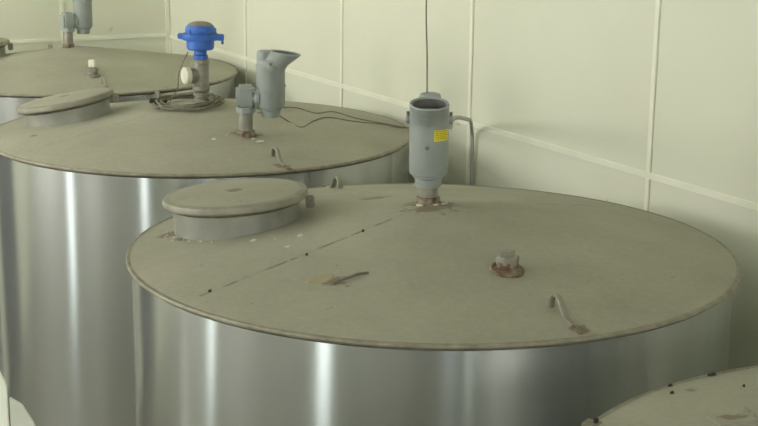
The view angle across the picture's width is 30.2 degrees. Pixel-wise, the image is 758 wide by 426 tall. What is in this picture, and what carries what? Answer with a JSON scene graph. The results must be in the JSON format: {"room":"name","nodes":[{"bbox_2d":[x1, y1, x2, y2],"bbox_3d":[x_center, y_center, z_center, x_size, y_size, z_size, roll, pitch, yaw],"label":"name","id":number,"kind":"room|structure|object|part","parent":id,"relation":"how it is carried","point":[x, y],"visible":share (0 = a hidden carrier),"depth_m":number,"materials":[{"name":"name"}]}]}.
{"room":"processing plant","nodes":[
{"label":"processing plant","id":0,"kind":"room"},
{"bbox_2d":[0,0,165,52],"bbox_3d":[-4.752,-0.722,8.552,7.320,4.900,0.150,-7,15,-28],"label":"wall","id":1,"kind":"structure","parent":0,"point":[19,19],"depth_m":9.88,"materials":[{"name":"white paint"}]},
{"bbox_2d":[59,0,63,37],"bbox_3d":[-2.186,-2.301,9.528,0.026,2.224,0.008,-7,15,-28],"label":"trim","id":2,"kind":"structure","parent":1,"relation":"attached to","point":[60,1],"depth_m":9.74,"materials":[{"name":"white plastic"}]},
{"bbox_2d":[10,33,165,43],"bbox_3d":[-4.727,-0.910,8.426,7.284,0.026,0.009,-7,15,-28],"label":"trim","id":3,"kind":"structure","parent":1,"relation":"attached to","point":[157,34],"depth_m":9.89,"materials":[{"name":"white plastic"}]},
{"bbox_2d":[165,0,169,52],"bbox_3d":[-1.526,-1.079,10.205,0.032,4.900,0.012,-7,15,-28],"label":"trim","id":4,"kind":"structure","parent":1,"relation":"attached to","point":[167,5],"depth_m":10.13,"materials":[{"name":"white plastic"}]},
{"bbox_2d":[169,0,757,369],"bbox_3d":[2.143,0.474,3.951,0.154,4.900,15.140,-7,15,-28],"label":"wall","id":5,"kind":"structure","parent":0,"point":[575,75],"depth_m":6.06,"materials":[{"name":"white paint"}]},
{"bbox_2d":[169,38,171,53],"bbox_3d":[-1.522,0.022,10.463,0.012,2.638,0.018,-7,15,-28],"label":"trim","id":6,"kind":"structure","parent":5,"relation":"attached to","point":[170,39],"depth_m":10.16,"materials":[{"name":"white plastic"}]},
{"bbox_2d":[244,60,246,83],"bbox_3d":[-0.871,0.304,9.325,0.008,2.638,0.026,-7,15,-28],"label":"trim","id":7,"kind":"structure","parent":5,"relation":"attached to","point":[245,61],"depth_m":9.03,"materials":[{"name":"white plastic"}]},
{"bbox_2d":[244,0,246,55],"bbox_3d":[-0.841,-2.091,8.748,0.008,2.234,0.026,-7,15,-28],"label":"trim","id":8,"kind":"structure","parent":5,"relation":"attached to","point":[245,24],"depth_m":8.97,"materials":[{"name":"white plastic"}]},
{"bbox_2d":[340,88,342,106],"bbox_3d":[-0.228,0.585,8.195,0.008,2.638,0.026,-7,15,-28],"label":"trim","id":9,"kind":"structure","parent":5,"relation":"attached to","point":[341,89],"depth_m":7.89,"materials":[{"name":"white plastic"}]},
{"bbox_2d":[340,0,342,83],"bbox_3d":[-0.197,-1.811,7.618,0.008,2.234,0.026,-7,15,-28],"label":"trim","id":10,"kind":"structure","parent":5,"relation":"attached to","point":[341,1],"depth_m":7.82,"materials":[{"name":"white plastic"}]},
{"bbox_2d":[449,115,473,184],"bbox_3d":[0.317,0.926,5.942,0.029,3.003,2.120,2,14,6],"label":"conduit","id":11,"kind":"object","parent":5,"relation":"attached to","point":[456,117],"visible":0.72,"depth_m":6.70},
{"bbox_2d":[170,34,757,210],"bbox_3d":[2.076,0.285,3.866,0.008,0.026,14.839,-7,15,-28],"label":"trim","id":12,"kind":"structure","parent":5,"relation":"attached to","point":[717,195],"depth_m":6.14,"materials":[{"name":"white plastic"}]},
{"bbox_2d":[465,126,470,184],"bbox_3d":[0.415,0.865,7.065,0.008,2.638,0.026,-7,15,-28],"label":"trim","id":13,"kind":"structure","parent":5,"relation":"attached to","point":[468,127],"depth_m":6.79,"materials":[{"name":"white plastic"}]},
{"bbox_2d":[467,0,473,117],"bbox_3d":[0.446,-1.530,6.488,0.008,2.234,0.026,-7,15,-28],"label":"trim","id":14,"kind":"structure","parent":5,"relation":"attached to","point":[471,1],"depth_m":6.67,"materials":[{"name":"white plastic"}]},
{"bbox_2d":[644,178,649,210],"bbox_3d":[1.059,1.145,5.936,0.008,2.638,0.026,-7,15,-28],"label":"trim","id":15,"kind":"structure","parent":5,"relation":"attached to","point":[647,181],"depth_m":5.64,"materials":[{"name":"white plastic"}]},
{"bbox_2d":[646,0,660,171],"bbox_3d":[1.090,-1.250,5.359,0.008,2.234,0.026,-7,15,-28],"label":"trim","id":16,"kind":"structure","parent":5,"relation":"attached to","point":[658,2],"depth_m":5.53,"materials":[{"name":"white plastic"}]},
{"bbox_3d":[-1.095,-1.582,1.597,7.720,0.120,15.240,-7,15,-28],"label":"ceiling","id":17,"kind":"structure","parent":0,"visible":0},
{"bbox_2d":[425,0,427,92],"bbox_3d":[0.163,-1.246,4.341,0.014,1.784,0.056,1,14,0],"label":"hanging wire","id":18,"kind":"object","parent":17,"relation":"hanging from","point":[426,0],"visible":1,"depth_m":4.52,"materials":[{"name":"grey metal"}]},
{"bbox_3d":[-1.157,3.298,2.773,7.720,0.120,15.240,-7,15,-28],"label":"floor","id":19,"kind":"structure","parent":0,"visible":0},
{"bbox_2d":[0,372,34,425],"bbox_3d":[-1.147,1.518,4.566,0.608,2.500,0.114,3,14,8],"label":"board","id":20,"kind":"object","parent":19,"relation":"on","point":[19,416],"visible":1,"depth_m":4.29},
{"bbox_2d":[0,38,237,373],"bbox_3d":[-1.899,0.290,9.025,2.008,2.780,2.008,-9,17,-36],"label":"storage tank","id":21,"kind":"object","parent":19,"relation":"on","point":[27,76],"visible":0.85,"depth_m":8.25,"materials":[{"name":"silver metal"}]},
{"bbox_2d":[60,0,92,47],"bbox_3d":[-1.842,-1.206,8.702,0.269,0.369,0.140,-10,17,-37],"label":"vent","id":22,"kind":"object","parent":21,"relation":"on","point":[80,20],"visible":1,"depth_m":8.65,"materials":[{"name":"grey paint"}]},
{"bbox_2d":[0,87,408,425],"bbox_3d":[-0.861,0.779,7.029,2.006,2.791,2.006,1,14,0],"label":"storage tank","id":23,"kind":"object","parent":19,"relation":"on","point":[83,175],"depth_m":6.12,"materials":[{"name":"silver metal"}]},
{"bbox_2d":[149,98,155,102],"bbox_3d":[-1.080,-0.540,6.787,0.052,0.030,0.029,2,14,5],"label":"plug","id":24,"kind":"object","parent":23,"relation":"attached to","point":[151,100],"visible":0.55,"depth_m":6.78,"materials":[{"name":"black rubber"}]},
{"bbox_3d":[-0.904,-0.531,6.685,0.350,0.055,0.376,1,14,0],"label":"cable coil","id":25,"kind":"part","parent":23,"relation":"part of","materials":[{"name":"white plastic"}]},
{"bbox_2d":[177,21,223,100],"bbox_3d":[-0.844,-0.722,6.678,0.188,0.375,0.159,-10,17,-37],"label":"sensor","id":26,"kind":"object","parent":23,"relation":"on","point":[199,36],"visible":1,"depth_m":6.63,"materials":[{"name":"blue plastic"}]},
{"bbox_2d":[170,52,187,100],"bbox_3d":[-0.957,-0.643,6.655,0.129,0.248,0.037,11,17,36],"label":"cable","id":27,"kind":"object","parent":26,"relation":"attached to","point":[187,52],"visible":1,"depth_m":6.63,"materials":[{"name":"rubber"}]},
{"bbox_2d":[236,49,300,137],"bbox_3d":[-0.493,-0.531,6.251,0.292,0.388,0.152,-1,14,-8],"label":"vent","id":28,"kind":"object","parent":23,"relation":"on","point":[268,95],"visible":1,"depth_m":6.20,"materials":[{"name":"grey paint"}]},
{"bbox_3d":[-0.444,-0.676,6.223,0.196,0.089,0.128,-1,14,-8],"label":"spout","id":29,"kind":"part","parent":28,"relation":"part of","materials":[{"name":"grey paint"}]},
{"bbox_2d":[257,112,408,128],"bbox_3d":[-0.186,-0.355,5.683,0.726,0.417,2.263,1,14,0],"label":"wire","id":30,"kind":"object","parent":23,"relation":"on","point":[257,112],"visible":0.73,"depth_m":6.75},
{"bbox_2d":[284,107,406,127],"bbox_3d":[-0.154,-0.368,5.737,0.669,0.408,2.414,1,14,0],"label":"wire","id":31,"kind":"object","parent":23,"relation":"on","point":[284,107],"visible":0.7,"depth_m":6.83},
{"bbox_2d":[126,176,740,425],"bbox_3d":[0.159,1.296,4.978,2.008,2.773,2.008,-9,17,-36],"label":"storage tank","id":32,"kind":"object","parent":19,"relation":"on","point":[489,305],"visible":0.97,"depth_m":4.08,"materials":[{"name":"silver metal"}]},
{"bbox_2d":[305,273,334,284],"bbox_3d":[-0.172,0.193,4.125,0.098,0.018,0.066,-3,14,-16],"label":"crust","id":33,"kind":"object","parent":32,"relation":"on","point":[323,278],"visible":1,"depth_m":4.12,"materials":[{"name":"beige"}]},
{"bbox_2d":[333,271,368,284],"bbox_3d":[-0.083,0.190,4.109,0.122,0.023,0.016,-9,16,-34],"label":"twig","id":34,"kind":"object","parent":32,"relation":"on","point":[366,272],"visible":1,"depth_m":4.10,"materials":[{"name":"wood"}]},
{"bbox_2d":[406,92,452,203],"bbox_3d":[0.161,-0.193,4.553,0.152,0.391,0.292,1,14,3],"label":"vent","id":35,"kind":"object","parent":32,"relation":"on","point":[429,118],"visible":1,"depth_m":4.49,"materials":[{"name":"grey paint"}]},
{"bbox_3d":[0.160,-0.320,4.473,0.128,0.088,0.196,1,14,3],"label":"spout","id":36,"kind":"part","parent":35,"relation":"part of","materials":[{"name":"grey paint"}]},
{"bbox_2d":[581,366,757,425],"bbox_3d":[1.312,1.790,2.972,2.008,2.780,2.008,4,14,12],"label":"storage tank","id":37,"kind":"object","parent":19,"relation":"on","point":[692,398],"depth_m":3.27,"materials":[{"name":"silver metal"}]},
{"bbox_3d":[0.785,0.453,3.127,0.092,0.033,0.090,-1,14,-8],"label":"rusty bracket","id":38,"kind":"part","parent":37,"relation":"part of","materials":[{"name":"brown metal"}]}
]}

